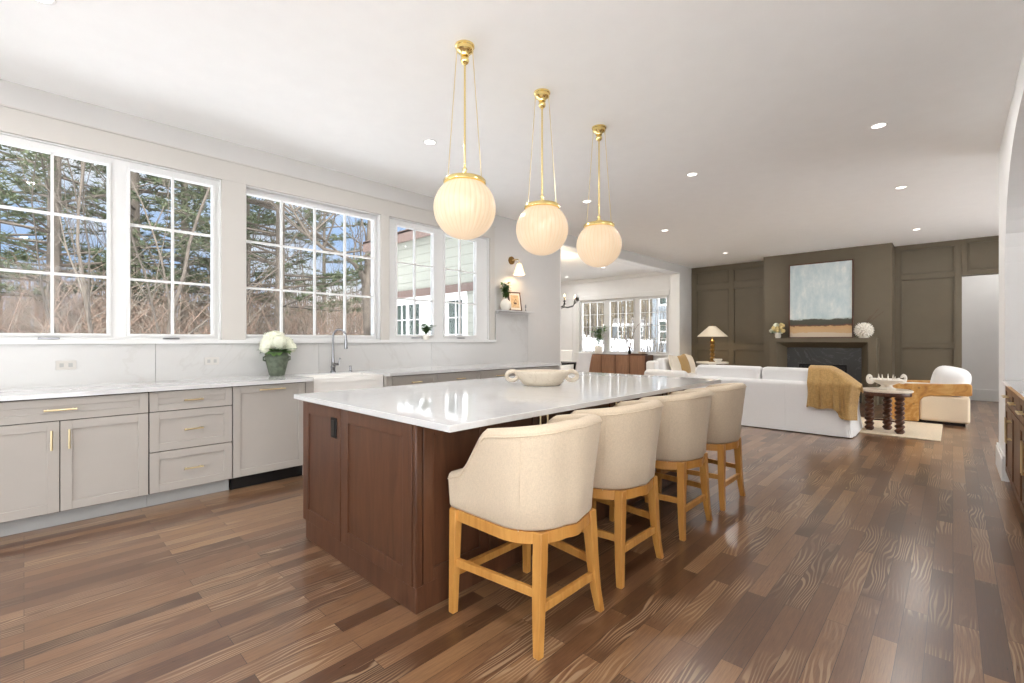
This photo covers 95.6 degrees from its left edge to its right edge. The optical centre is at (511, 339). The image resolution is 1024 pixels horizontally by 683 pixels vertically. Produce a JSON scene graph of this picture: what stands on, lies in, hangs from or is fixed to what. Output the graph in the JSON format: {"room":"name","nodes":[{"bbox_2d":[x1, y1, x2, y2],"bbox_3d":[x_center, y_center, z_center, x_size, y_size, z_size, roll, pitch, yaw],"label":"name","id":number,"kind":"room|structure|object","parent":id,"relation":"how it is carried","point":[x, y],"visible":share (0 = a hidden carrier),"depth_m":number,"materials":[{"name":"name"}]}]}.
{"room":"open-plan kitchen","nodes":[
{"label":"open-plan kitchen","id":0,"kind":"room"},
{"bbox_2d":[0,79,691,388],"bbox_3d":[-0.683,-0.315,6.685,0.238,3.150,15.550,0,0,44],"label":"wall","id":1,"kind":"structure","parent":0,"point":[21,365],"depth_m":4.85,"materials":[{"name":"paint"}]},
{"bbox_2d":[56,360,75,369],"bbox_3d":[-3.453,0.195,3.593,0.008,0.070,0.116,0,0,44],"label":"outlet","id":2,"kind":"object","parent":1,"relation":"attached to","point":[60,365],"visible":1,"depth_m":3.59,"materials":[{"name":"plastic"}]},
{"bbox_2d":[0,132,220,339],"bbox_3d":[-3.292,-0.756,3.833,0.105,1.508,1.540,0,0,44],"label":"window","id":3,"kind":"structure","parent":1,"relation":"in","point":[117,221],"depth_m":3.85,"materials":[{"name":"paint"}]},
{"bbox_2d":[0,103,495,339],"bbox_3d":[-2.139,-0.854,4.986,0.030,1.703,5.480,0,0,44],"label":"trim","id":4,"kind":"structure","parent":1,"relation":"attached to","point":[234,176],"depth_m":4.42,"materials":[{"name":"paint"}]},
{"bbox_2d":[0,340,495,343],"bbox_3d":[-2.171,0.015,5.017,0.140,0.034,5.480,0,0,44],"label":"trim","id":5,"kind":"structure","parent":1,"relation":"attached to","point":[1,341],"depth_m":4.15,"materials":[{"name":"paint"}]},
{"bbox_2d":[418,324,436,339],"bbox_3d":[-1.131,-0.108,6.055,0.245,0.210,0.226,0,0,15],"label":"potted plant","id":6,"kind":"object","parent":5,"relation":"on","point":[425,328],"visible":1,"depth_m":6.03,"materials":[{"name":"green plant"}]},
{"bbox_2d":[246,185,379,339],"bbox_3d":[-2.141,-0.756,5.099,0.130,1.508,1.470,0,0,44],"label":"window","id":7,"kind":"structure","parent":1,"relation":"in","point":[282,198],"depth_m":5.15,"materials":[{"name":"paint"}]},
{"bbox_2d":[389,217,488,339],"bbox_3d":[-0.952,-0.756,6.310,0.105,1.508,1.695,0,0,44],"label":"window","id":8,"kind":"structure","parent":1,"relation":"in","point":[480,272],"depth_m":6.25,"materials":[{"name":"paint"}]},
{"bbox_2d":[496,310,533,314],"bbox_3d":[0.056,-0.427,7.201,0.121,0.050,0.735,0,0,44],"label":"wall shelf","id":9,"kind":"object","parent":1,"relation":"attached to","point":[498,311],"visible":1,"depth_m":7.17,"materials":[{"name":"white stone"}]},
{"bbox_2d":[500,282,511,309],"bbox_3d":[-0.094,-0.670,7.013,0.188,0.437,0.197,0,0,-1],"label":"potted plant","id":10,"kind":"object","parent":9,"relation":"on","point":[505,304],"visible":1,"depth_m":6.98,"materials":[{"name":"green plant"}]},
{"bbox_2d":[508,292,521,310],"bbox_3d":[0.045,-0.600,7.233,0.240,0.298,0.071,0,0,-38],"label":"picture frame","id":11,"kind":"object","parent":9,"relation":"on","point":[514,298],"visible":0.81,"depth_m":7.24,"materials":[{"name":"beige paper"}]},
{"bbox_2d":[510,295,519,307],"bbox_3d":[0.046,-0.600,7.232,0.160,0.197,0.037,0,0,-38],"label":"print","id":12,"kind":"object","parent":11,"relation":"attached to","point":[514,299],"depth_m":7.23,"materials":[{"name":"beige paper"}]},
{"bbox_2d":[508,256,524,275],"bbox_3d":[0.080,-1.152,7.154,0.257,0.300,0.174,0,0,44],"label":"wall sconce","id":13,"kind":"object","parent":1,"relation":"attached to","point":[519,271],"visible":1,"depth_m":7.10,"materials":[{"name":"gold metal"}]},
{"bbox_2d":[560,245,679,369],"bbox_3d":[2.450,-0.215,9.999,0.238,2.950,4.910,0,0,44],"label":"trim","id":14,"kind":"structure","parent":1,"relation":"attached to","point":[674,276],"depth_m":11.71,"materials":[{"name":"white paint"}]},
{"bbox_2d":[397,235,472,334],"bbox_3d":[-1.420,0.050,9.987,5.380,4.820,0.100,0,0,44],"label":"wall","id":15,"kind":"structure","parent":0,"point":[423,245],"depth_m":10.34,"materials":[{"name":"white wood"}]},
{"bbox_2d":[363,229,430,251],"bbox_3d":[-1.226,-2.370,10.409,5.680,0.260,1.500,0,0,44],"label":"trim","id":16,"kind":"structure","parent":15,"relation":"attached to","point":[406,235],"depth_m":10.53,"materials":[{"name":"red wood"}]},
{"bbox_2d":[397,301,419,334],"bbox_3d":[-2.446,-0.295,10.925,1.100,1.210,0.075,0,0,44],"label":"window","id":17,"kind":"structure","parent":15,"relation":"in","point":[404,309],"depth_m":10.90,"materials":[{"name":"paint"}]},
{"bbox_2d":[397,291,467,334],"bbox_3d":[-1.918,-0.289,10.392,2.800,1.399,0.080,0,0,44],"label":"trim","id":18,"kind":"structure","parent":15,"relation":"attached to","point":[425,307],"depth_m":10.26,"materials":[{"name":"white paint"}]},
{"bbox_2d":[397,282,472,297],"bbox_3d":[-1.432,-1.075,9.974,5.380,0.170,0.135,0,0,44],"label":"trim","id":19,"kind":"structure","parent":15,"relation":"attached to","point":[468,286],"depth_m":10.25,"materials":[{"name":"red wood"}]},
{"bbox_2d":[445,296,462,334],"bbox_3d":[-1.359,-0.295,9.891,1.100,1.210,0.075,0,0,44],"label":"window","id":20,"kind":"structure","parent":15,"relation":"in","point":[451,310],"depth_m":9.80,"materials":[{"name":"paint"}]},
{"bbox_2d":[0,0,1023,281],"bbox_3d":[1.187,-1.965,6.184,13.600,0.150,17.400,0,0,44],"label":"ceiling","id":21,"kind":"structure","parent":0,"point":[773,105],"depth_m":3.63,"materials":[{"name":"paint"}]},
{"bbox_2d":[433,40,495,239],"bbox_3d":[-0.303,-1.268,2.979,0.397,1.242,0.397,0,0,44],"label":"globe pendant","id":22,"kind":"object","parent":21,"relation":"hanging from","point":[464,207],"visible":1,"depth_m":2.86,"materials":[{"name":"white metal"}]},
{"bbox_2d":[516,88,567,255],"bbox_3d":[0.229,-1.268,3.542,0.397,1.242,0.397,0,0,44],"label":"globe pendant","id":23,"kind":"object","parent":21,"relation":"hanging from","point":[542,227],"visible":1,"depth_m":3.42,"materials":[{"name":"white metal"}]},
{"bbox_2d":[576,124,621,266],"bbox_3d":[0.773,-1.268,4.122,0.397,1.242,0.397,0,0,-16],"label":"globe pendant","id":24,"kind":"object","parent":21,"relation":"hanging from","point":[599,244],"visible":1,"depth_m":4.00,"materials":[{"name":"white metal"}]},
{"bbox_2d":[0,400,1023,682],"bbox_3d":[1.187,1.320,6.184,13.600,0.120,17.400,0,0,44],"label":"floor","id":25,"kind":"structure","parent":0,"point":[862,558],"depth_m":2.28,"materials":[{"name":"brown wood"}]},
{"bbox_2d":[0,392,147,536],"bbox_3d":[-3.244,0.822,3.314,0.688,0.876,0.943,0,0,44],"label":"base cabinet","id":26,"kind":"object","parent":25,"relation":"on","point":[63,460],"visible":1,"depth_m":3.15,"materials":[{"name":"paint"}]},
{"bbox_2d":[147,387,231,506],"bbox_3d":[-2.729,0.822,3.855,0.688,0.876,0.548,0,0,44],"label":"base cabinet","id":27,"kind":"object","parent":25,"relation":"on","point":[190,430],"visible":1,"depth_m":3.64,"materials":[{"name":"paint"}]},
{"bbox_2d":[230,382,304,489],"bbox_3d":[-2.328,0.822,4.271,0.680,0.876,0.592,0,0,44],"label":"dishwasher","id":28,"kind":"object","parent":25,"relation":"on","point":[267,441],"visible":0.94,"depth_m":4.05,"materials":[{"name":"beige paint"}]},
{"bbox_2d":[302,381,313,474],"bbox_3d":[-2.057,0.822,4.481,0.504,0.876,0.080,0,0,44],"label":"post","id":29,"kind":"object","parent":25,"relation":"on","point":[309,386],"visible":0.19,"depth_m":4.31,"materials":[{"name":"beige paint"}]},
{"bbox_2d":[392,373,436,385],"bbox_3d":[-1.291,0.822,5.368,0.688,0.876,0.598,0,0,44],"label":"base cabinet","id":30,"kind":"object","parent":25,"relation":"on","point":[420,378],"visible":0.21,"depth_m":5.14,"materials":[{"name":"paint"}]},
{"bbox_2d":[436,371,479,381],"bbox_3d":[-0.853,0.822,5.829,0.688,0.876,0.675,0,0,44],"label":"base cabinet","id":31,"kind":"object","parent":25,"relation":"on","point":[466,375],"visible":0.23,"depth_m":5.59,"materials":[{"name":"paint"}]},
{"bbox_2d":[480,368,516,378],"bbox_3d":[-0.388,0.822,6.319,0.688,0.876,0.675,0,0,44],"label":"base cabinet","id":32,"kind":"object","parent":25,"relation":"on","point":[496,373],"visible":0.18,"depth_m":6.04,"materials":[{"name":"paint"}]},
{"bbox_2d":[294,371,720,614],"bbox_3d":[0.224,0.806,3.574,1.600,0.908,3.080,0,0,44],"label":"kitchen island","id":33,"kind":"object","parent":25,"relation":"on","point":[378,462],"visible":0.59,"depth_m":2.43,"materials":[{"name":"red wood"}]},
{"bbox_2d":[331,417,336,438],"bbox_3d":[-1.021,0.502,2.656,0.070,0.115,0.006,0,0,44],"label":"outlet plate","id":34,"kind":"object","parent":33,"relation":"attached to","point":[333,419],"depth_m":2.65,"materials":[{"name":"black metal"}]},
{"bbox_2d":[505,369,578,385],"bbox_3d":[0.234,0.290,3.627,0.478,0.124,0.357,0,0,36],"label":"stone bowl","id":35,"kind":"object","parent":33,"relation":"on","point":[531,377],"visible":1,"depth_m":3.53,"materials":[{"name":"beige stone"}]},
{"bbox_2d":[447,413,603,660],"bbox_3d":[0.099,0.798,2.152,0.590,0.924,0.588,0,0,44],"label":"counter stool","id":36,"kind":"object","parent":25,"relation":"on","point":[525,486],"visible":1,"depth_m":1.94,"materials":[{"name":"fabric"}]},
{"bbox_2d":[561,350,572,369],"bbox_3d":[1.155,0.756,11.375,0.480,1.008,0.601,0,0,44],"label":"dining chair","id":37,"kind":"object","parent":25,"relation":"on","point":[566,355],"visible":0.41,"depth_m":11.47,"materials":[{"name":"white fabric"}]},
{"bbox_2d":[575,352,591,371],"bbox_3d":[1.343,0.756,9.830,0.601,1.008,0.480,0,0,44],"label":"dining chair","id":38,"kind":"object","parent":25,"relation":"on","point":[583,358],"visible":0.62,"depth_m":9.61,"materials":[{"name":"white fabric"}]},
{"bbox_2d":[571,400,663,588],"bbox_3d":[0.547,0.798,2.674,0.590,0.924,0.588,0,0,44],"label":"counter stool","id":39,"kind":"object","parent":25,"relation":"on","point":[629,431],"visible":0.69,"depth_m":2.41,"materials":[{"name":"beige fabric"}]},
{"bbox_2d":[589,354,652,374],"bbox_3d":[3.082,0.838,13.329,1.860,0.845,0.472,0,0,44],"label":"sideboard","id":40,"kind":"object","parent":25,"relation":"on","point":[600,363],"visible":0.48,"depth_m":13.06,"materials":[{"name":"brown wood"}]},
{"bbox_2d":[587,325,607,353],"bbox_3d":[2.590,-0.028,13.764,0.702,0.884,0.666,0,0,44],"label":"potted plant","id":41,"kind":"object","parent":40,"relation":"on","point":[598,349],"visible":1,"depth_m":13.72,"materials":[{"name":"green plant"}]},
{"bbox_2d":[609,389,712,540],"bbox_3d":[1.071,0.798,3.232,0.590,0.924,0.588,0,0,44],"label":"counter stool","id":42,"kind":"object","parent":25,"relation":"on","point":[682,438],"visible":0.63,"depth_m":2.97,"materials":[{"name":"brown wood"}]},
{"bbox_2d":[644,358,696,388],"bbox_3d":[3.782,0.822,10.451,0.971,0.851,1.691,0,0,44],"label":"sofa","id":43,"kind":"object","parent":25,"relation":"on","point":[659,367],"visible":0.22,"depth_m":10.10,"materials":[{"name":"white fabric"}]},
{"bbox_2d":[656,358,670,369],"bbox_3d":[3.437,0.620,10.379,0.234,0.447,0.600,0,0,44],"label":"cushion","id":44,"kind":"object","parent":43,"relation":"on","point":[662,363],"depth_m":10.18,"materials":[{"name":"white fabric"}]},
{"bbox_2d":[668,355,681,370],"bbox_3d":[3.610,0.560,10.256,0.206,0.468,0.489,0,0,44],"label":"throw pillow","id":45,"kind":"object","parent":43,"relation":"on","point":[674,363],"visible":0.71,"depth_m":10.15,"materials":[{"name":"beige fabric"}]},
{"bbox_2d":[677,354,690,372],"bbox_3d":[3.926,0.560,10.589,0.206,0.478,0.498,0,0,44],"label":"throw pillow","id":46,"kind":"object","parent":43,"relation":"on","point":[685,366],"visible":0.76,"depth_m":10.50,"materials":[{"name":"beige fabric"}]},
{"bbox_2d":[656,383,746,510],"bbox_3d":[1.556,0.798,3.743,0.590,0.924,0.588,0,0,44],"label":"counter stool","id":47,"kind":"object","parent":25,"relation":"on","point":[724,426],"visible":0.59,"depth_m":3.48,"materials":[{"name":"beige fabric"}]},
{"bbox_2d":[696,361,728,364],"bbox_3d":[4.824,0.892,11.171,0.730,0.735,0.730,0,0,44],"label":"table","id":48,"kind":"object","parent":25,"relation":"on","point":[700,362],"visible":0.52,"depth_m":10.91,"materials":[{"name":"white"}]},
{"bbox_2d":[697,324,727,361],"bbox_3d":[4.824,0.073,11.171,0.701,0.904,0.701,0,0,44],"label":"table lamp","id":49,"kind":"object","parent":48,"relation":"on","point":[712,331],"visible":1,"depth_m":11.05,"materials":[{"name":"beige fabric"}]},
{"bbox_2d":[770,338,878,405],"bbox_3d":[6.430,0.610,9.630,1.840,1.300,0.420,0,0,44],"label":"fireplace","id":50,"kind":"object","parent":25,"relation":"on","point":[858,358],"visible":0.66,"depth_m":9.49,"materials":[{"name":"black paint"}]},
{"bbox_2d":[769,323,785,337],"bbox_3d":[5.809,-0.209,10.170,0.301,0.339,0.282,0,0,22],"label":"flower vase","id":51,"kind":"object","parent":50,"relation":"on","point":[777,329],"visible":0.99,"depth_m":10.12,"materials":[{"name":"white ceramic"}]},
{"bbox_2d":[789,259,853,337],"bbox_3d":[6.497,-0.841,9.789,1.150,1.600,0.050,0,-1,44],"label":"painting","id":52,"kind":"object","parent":50,"relation":"on","point":[821,294],"visible":0.96,"depth_m":9.76,"materials":[{"name":"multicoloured paint"}]},
{"bbox_2d":[853,310,883,337],"bbox_3d":[6.964,-0.323,9.116,0.431,0.583,0.340,0,0,11],"label":"vase","id":53,"kind":"object","parent":50,"relation":"on","point":[863,330],"visible":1,"depth_m":9.05,"materials":[{"name":"white ceramic"}]},
{"bbox_2d":[859,417,942,441],"bbox_3d":[4.571,1.252,7.500,3.490,0.013,1.550,0,0,44],"label":"rug","id":54,"kind":"object","parent":25,"relation":"on","point":[913,430],"visible":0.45,"depth_m":6.39,"materials":[{"name":"beige fabric"}]},
{"bbox_2d":[691,364,862,437],"bbox_3d":[3.916,0.822,7.011,2.146,0.853,1.073,0,0,44],"label":"sofa","id":55,"kind":"object","parent":54,"relation":"on","point":[775,397],"visible":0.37,"depth_m":6.52,"materials":[{"name":"white fabric"}]},
{"bbox_2d":[697,364,761,378],"bbox_3d":[3.367,0.618,7.202,0.937,0.445,0.220,0,0,44],"label":"cushion","id":56,"kind":"object","parent":55,"relation":"on","point":[732,371],"depth_m":7.09,"materials":[{"name":"white fabric"}]},
{"bbox_2d":[762,367,807,380],"bbox_3d":[4.064,0.618,6.540,0.952,0.445,0.220,0,0,44],"label":"cushion","id":57,"kind":"object","parent":55,"relation":"on","point":[769,373],"depth_m":6.58,"materials":[{"name":"white fabric"}]},
{"bbox_2d":[806,365,863,420],"bbox_3d":[4.299,0.694,6.185,0.577,0.694,0.516,0,0,44],"label":"throw blanket","id":58,"kind":"object","parent":55,"relation":"on","point":[830,387],"visible":1,"depth_m":6.03,"materials":[{"name":"yellow fabric"}]},
{"bbox_2d":[862,387,913,433],"bbox_3d":[5.130,0.961,6.354,0.564,0.570,0.564,0,0,44],"label":"side table","id":59,"kind":"object","parent":54,"relation":"on","point":[869,393],"visible":0.98,"depth_m":6.33,"materials":[{"name":"wood"}]},
{"bbox_2d":[866,374,906,389],"bbox_3d":[5.130,0.571,6.354,0.434,0.210,0.384,0,0,41],"label":"footed bowl","id":60,"kind":"object","parent":59,"relation":"on","point":[886,383],"visible":1,"depth_m":6.32,"materials":[{"name":"white ceramic"}]},
{"bbox_2d":[891,366,971,426],"bbox_3d":[6.571,0.828,7.289,0.921,0.865,0.900,0,0,44],"label":"armchair","id":61,"kind":"object","parent":25,"relation":"on","point":[943,399],"visible":0.8,"depth_m":6.90,"materials":[{"name":"beige fabric"}]},
{"bbox_2d":[919,396,969,423],"bbox_3d":[6.410,1.022,6.881,0.550,0.385,0.072,0,0,44],"label":"cushion","id":62,"kind":"object","parent":61,"relation":"on","point":[932,409],"depth_m":6.85,"materials":[{"name":"beige fabric"}]},
{"bbox_2d":[930,366,971,396],"bbox_3d":[6.675,0.630,7.066,0.462,0.470,0.660,0,0,44],"label":"cushion","id":63,"kind":"object","parent":61,"relation":"on","point":[946,381],"depth_m":6.83,"materials":[{"name":"white fabric"}]},
{"bbox_2d":[1001,380,1023,515],"bbox_3d":[3.325,0.807,2.617,0.616,0.905,3.635,0,0,44],"label":"base cabinet","id":64,"kind":"object","parent":25,"relation":"on","point":[1014,389],"visible":1,"depth_m":3.53,"materials":[{"name":"brown wood"}]},
{"bbox_3d":[-3.896,0.822,2.628,0.688,0.876,0.942,0,0,44],"label":"base cabinet","id":65,"kind":"object","parent":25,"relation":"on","visible":0},
{"bbox_2d":[0,362,561,400],"bbox_3d":[-1.860,0.367,4.776,0.687,0.030,6.860,0,0,44],"label":"countertop","id":66,"kind":"structure","parent":65,"relation":"on","point":[27,393],"depth_m":3.84,"materials":[{"name":"white stone"}]},
{"bbox_2d":[259,331,297,375],"bbox_3d":[-2.317,0.128,4.589,0.343,0.447,0.349,0,0,3],"label":"potted plant","id":67,"kind":"object","parent":66,"relation":"on","point":[276,359],"visible":1,"depth_m":4.51,"materials":[{"name":"white plant"}]},
{"bbox_2d":[330,328,351,371],"bbox_3d":[-1.853,0.113,5.092,0.148,0.478,0.248,0,0,44],"label":"faucet","id":68,"kind":"object","parent":66,"relation":"on","point":[333,364],"visible":0.99,"depth_m":5.04,"materials":[{"name":"silver metal"}]},
{"bbox_2d":[306,372,382,392],"bbox_3d":[-1.782,0.482,4.798,0.456,0.235,0.750,0,0,44],"label":"farmhouse sink","id":69,"kind":"object","parent":66,"relation":"in","point":[345,381],"visible":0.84,"depth_m":4.68,"materials":[{"name":"white ceramic"}]},
{"bbox_2d":[561,240,998,379],"bbox_3d":[5.947,-0.315,11.263,13.700,3.150,0.220,0,0,44],"label":"wall","id":70,"kind":"structure","parent":0,"point":[927,304],"depth_m":11.06,"materials":[{"name":"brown paint"}]},
{"bbox_2d":[561,272,669,368],"bbox_3d":[2.832,-0.390,14.024,4.780,3.000,0.070,0,0,44],"label":"trim","id":71,"kind":"structure","parent":70,"relation":"attached to","point":[666,292],"depth_m":13.89,"materials":[{"name":"white paint"}]},
{"bbox_2d":[579,295,668,354],"bbox_3d":[3.256,-0.420,13.745,2.980,1.640,0.110,0,0,44],"label":"window","id":72,"kind":"structure","parent":70,"relation":"in","point":[637,312],"depth_m":13.50,"materials":[{"name":"paint"}]},
{"bbox_2d":[691,235,998,378],"bbox_3d":[7.091,-0.315,9.999,6.500,3.150,0.034,0,0,44],"label":"trim","id":73,"kind":"structure","parent":70,"relation":"attached to","point":[961,247],"depth_m":9.35,"materials":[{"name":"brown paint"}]},
{"bbox_2d":[764,243,894,403],"bbox_3d":[6.745,-0.315,9.987,2.275,3.150,0.530,0,0,44],"label":"wall","id":74,"kind":"structure","parent":0,"point":[874,265],"depth_m":9.36,"materials":[{"name":"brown paint"}]},
{"bbox_2d":[962,274,998,389],"bbox_3d":[8.911,-0.315,10.535,8.400,3.150,0.150,0,0,44],"label":"wall","id":75,"kind":"structure","parent":0,"point":[980,294],"depth_m":9.64,"materials":[{"name":"white paint"}]},
{"bbox_2d":[969,389,998,401],"bbox_3d":[8.852,1.143,10.473,8.400,0.235,0.020,0,0,44],"label":"baseboard","id":76,"kind":"structure","parent":75,"relation":"attached to","point":[977,394],"depth_m":9.59,"materials":[{"name":"white paint"}]},
{"bbox_2d":[999,52,1023,481],"bbox_3d":[3.064,-0.315,2.592,0.200,3.150,5.580,0,0,44],"label":"wall","id":77,"kind":"structure","parent":0,"point":[1011,152],"depth_m":4.08,"materials":[{"name":"white paint"}]},
{"bbox_2d":[996,442,1004,480],"bbox_3d":[4.886,1.147,4.201,0.667,0.225,0.778,0,0,44],"label":"baseboard","id":78,"kind":"structure","parent":77,"relation":"attached to","point":[1000,458],"depth_m":4.22,"materials":[{"name":"white paint"}]},
{"label":"outside","id":79,"kind":"structure","parent":0,"visible":0},
{"bbox_2d":[583,335,651,351],"bbox_3d":[5.995,-0.390,42.592,170.000,4.800,190.000,0,0,44],"label":"ground","id":80,"kind":"structure","parent":79,"point":[621,347],"depth_m":47.57,"materials":[{"name":"white snow"}]},
{"bbox_2d":[1,217,104,332],"bbox_3d":[-19.661,-2.326,19.674,4.551,8.460,6.299,0,0,33],"label":"bare tree","id":81,"kind":"object","parent":80,"relation":"on","point":[94,217],"visible":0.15,"depth_m":19.59,"materials":[{"name":"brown plant"}]},
{"bbox_2d":[16,160,170,302],"bbox_3d":[-14.709,-4.168,16.772,3.852,12.705,5.466,0,0,1],"label":"bare tree","id":82,"kind":"object","parent":80,"relation":"on","point":[70,160],"visible":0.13,"depth_m":16.45,"materials":[{"name":"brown plant"}]},
{"bbox_2d":[0,144,195,332],"bbox_3d":[-11.975,-5.340,12.010,8.104,15.301,7.616,0,0,40],"label":"pine tree","id":83,"kind":"object","parent":80,"relation":"on","point":[57,249],"visible":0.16,"depth_m":12.04,"materials":[{"name":"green plant"}]},
{"bbox_2d":[0,144,198,324],"bbox_3d":[-16.508,-6.738,14.286,10.398,17.931,11.000,0,0,27],"label":"pine tree","id":84,"kind":"object","parent":80,"relation":"on","point":[40,217],"visible":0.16,"depth_m":15.81,"materials":[{"name":"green plant"}]},
{"bbox_2d":[38,176,179,321],"bbox_3d":[-16.709,-2.568,19.727,4.958,9.215,6.861,0,0,11],"label":"bare tree","id":85,"kind":"object","parent":80,"relation":"on","point":[78,176],"visible":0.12,"depth_m":18.98,"materials":[{"name":"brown plant"}]},
{"bbox_2d":[0,148,272,333],"bbox_3d":[-13.268,-6.112,16.483,8.377,16.832,8.914,0,0,9],"label":"pine tree","id":86,"kind":"object","parent":80,"relation":"on","point":[134,205],"visible":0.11,"depth_m":16.09,"materials":[{"name":"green plant"}]},
{"bbox_2d":[0,145,291,333],"bbox_3d":[-8.128,-3.332,8.869,9.951,11.297,5.443,0,0,28],"label":"bare tree","id":87,"kind":"object","parent":80,"relation":"on","point":[83,287],"visible":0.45,"depth_m":8.83,"materials":[{"name":"grey plant"}]},
{"bbox_2d":[0,149,353,333],"bbox_3d":[-7.296,-3.740,11.167,6.513,12.105,9.013,0,0,44],"label":"bare tree","id":88,"kind":"object","parent":80,"relation":"on","point":[168,331],"visible":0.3,"depth_m":11.08,"materials":[{"name":"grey plant"}]},
{"bbox_2d":[63,168,292,333],"bbox_3d":[-14.145,-6.226,20.071,8.914,16.832,8.377,0,0,-10],"label":"pine tree","id":89,"kind":"object","parent":80,"relation":"on","point":[148,208],"visible":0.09,"depth_m":19.88,"materials":[{"name":"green plant"}]},
{"bbox_2d":[0,248,369,334],"bbox_3d":[-9.621,-0.103,19.218,17.919,4.436,23.300,0,0,44],"label":"brushwood","id":90,"kind":"object","parent":80,"relation":"on","point":[69,325],"visible":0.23,"depth_m":13.25,"materials":[{"name":"brown plant"}]},
{"bbox_2d":[1,245,370,334],"bbox_3d":[-18.259,-2.013,35.834,18.282,7.493,35.513,0,0,44],"label":"woods","id":91,"kind":"object","parent":80,"relation":"on","point":[92,245],"visible":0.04,"depth_m":28.65,"materials":[{"name":"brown plant"}]},
{"bbox_2d":[131,199,260,333],"bbox_3d":[-11.665,-1.407,16.617,6.366,7.227,3.482,0,0,0],"label":"bare tree","id":92,"kind":"object","parent":80,"relation":"on","point":[165,199],"visible":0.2,"depth_m":16.49,"materials":[{"name":"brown plant"}]},
{"bbox_2d":[151,183,307,311],"bbox_3d":[-16.440,-5.717,26.307,7.616,15.301,8.104,0,0,23],"label":"pine tree","id":93,"kind":"object","parent":80,"relation":"on","point":[205,213],"visible":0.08,"depth_m":26.59,"materials":[{"name":"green plant"}]},
{"bbox_2d":[100,181,359,331],"bbox_3d":[-10.450,-5.447,19.194,9.500,15.486,8.980,0,0,-37],"label":"pine tree","id":94,"kind":"object","parent":80,"relation":"on","point":[198,228],"visible":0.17,"depth_m":17.24,"materials":[{"name":"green plant"}]},
{"bbox_2d":[141,178,324,333],"bbox_3d":[-8.844,-3.135,15.758,8.066,10.833,5.828,0,0,12],"label":"bare tree","id":95,"kind":"object","parent":80,"relation":"on","point":[253,238],"visible":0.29,"depth_m":15.44,"materials":[{"name":"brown plant"}]},
{"bbox_2d":[178,192,304,311],"bbox_3d":[-9.948,-3.917,17.442,3.758,12.396,5.333,0,0,14],"label":"bare tree","id":96,"kind":"object","parent":80,"relation":"on","point":[209,192],"visible":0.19,"depth_m":17.31,"materials":[{"name":"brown plant"}]},
{"bbox_2d":[130,179,370,334],"bbox_3d":[-6.300,-5.840,15.005,10.000,16.301,9.453,0,0,44],"label":"pine tree","id":97,"kind":"object","parent":80,"relation":"on","point":[337,279],"visible":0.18,"depth_m":14.62,"materials":[{"name":"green plant"}]},
{"bbox_2d":[250,205,325,334],"bbox_3d":[-10.187,-3.093,20.491,4.556,10.591,3.211,0,0,-3],"label":"bare tree","id":98,"kind":"object","parent":80,"relation":"on","point":[252,205],"visible":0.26,"depth_m":20.50,"materials":[{"name":"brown plant"}]},
{"bbox_2d":[252,199,341,333],"bbox_3d":[-9.792,-4.715,20.996,4.216,13.906,5.982,0,0,11],"label":"bare tree","id":99,"kind":"object","parent":80,"relation":"on","point":[261,199],"visible":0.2,"depth_m":21.59,"materials":[{"name":"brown plant"}]},
{"bbox_2d":[252,207,370,328],"bbox_3d":[-11.999,-4.534,27.406,7.562,13.041,8.000,0,0,-38],"label":"pine tree","id":100,"kind":"object","parent":80,"relation":"on","point":[323,230],"visible":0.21,"depth_m":27.40,"materials":[{"name":"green plant"}]},
{"bbox_2d":[285,223,370,332],"bbox_3d":[-10.238,-2.463,26.018,8.009,9.092,4.381,0,0,-2],"label":"bare tree","id":101,"kind":"object","parent":80,"relation":"on","point":[316,223],"visible":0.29,"depth_m":25.91,"materials":[{"name":"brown plant"}]},
{"bbox_2d":[263,199,405,334],"bbox_3d":[-4.630,-3.387,12.709,5.574,11.525,7.631,0,0,37],"label":"oak tree","id":102,"kind":"object","parent":80,"relation":"on","point":[365,275],"visible":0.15,"depth_m":13.14,"materials":[{"name":"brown plant"}]},
{"bbox_2d":[333,216,370,331],"bbox_3d":[-8.424,-4.124,26.282,3.770,12.437,5.350,0,0,-28],"label":"bare tree","id":103,"kind":"object","parent":80,"relation":"on","point":[350,284],"visible":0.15,"depth_m":26.65,"materials":[{"name":"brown plant"}]},
{"bbox_2d":[583,303,632,350],"bbox_3d":[3.837,0.067,20.501,2.910,4.130,5.114,0,0,20],"label":"bare shrub","id":104,"kind":"object","parent":80,"relation":"on","point":[591,344],"visible":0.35,"depth_m":20.64,"materials":[{"name":"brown plant"}]},
{"bbox_2d":[583,299,651,340],"bbox_3d":[12.323,-4.643,64.020,36.756,10.263,16.746,0,0,44],"label":"woodland","id":105,"kind":"object","parent":80,"relation":"on","point":[622,309],"visible":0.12,"depth_m":57.97,"materials":[{"name":"brown plant"}]},
{"bbox_2d":[603,317,651,339],"bbox_3d":[15.853,-1.357,58.042,6.600,3.000,6.820,0,0,44],"label":"garage","id":106,"kind":"structure","parent":80,"relation":"on","point":[614,329],"depth_m":56.34,"materials":[{"name":"grey"}]},
{"bbox_2d":[603,302,665,351],"bbox_3d":[5.259,0.095,15.559,4.434,4.082,3.208,0,0,2],"label":"bare shrub","id":107,"kind":"object","parent":80,"relation":"on","point":[625,302],"visible":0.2,"depth_m":15.91,"materials":[{"name":"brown plant"}]},
{"bbox_2d":[616,298,665,351],"bbox_3d":[5.416,-0.211,17.647,5.483,4.695,4.132,0,0,-32],"label":"bare shrub","id":108,"kind":"object","parent":80,"relation":"on","point":[663,315],"visible":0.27,"depth_m":17.77,"materials":[{"name":"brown plant"}]},
{"bbox_2d":[652,298,665,351],"bbox_3d":[18.365,-2.990,34.268,13.200,9.000,9.820,0,0,44],"label":"neighbor house","id":109,"kind":"structure","parent":80,"relation":"on","point":[654,317],"depth_m":34.91,"materials":[{"name":"grey"}]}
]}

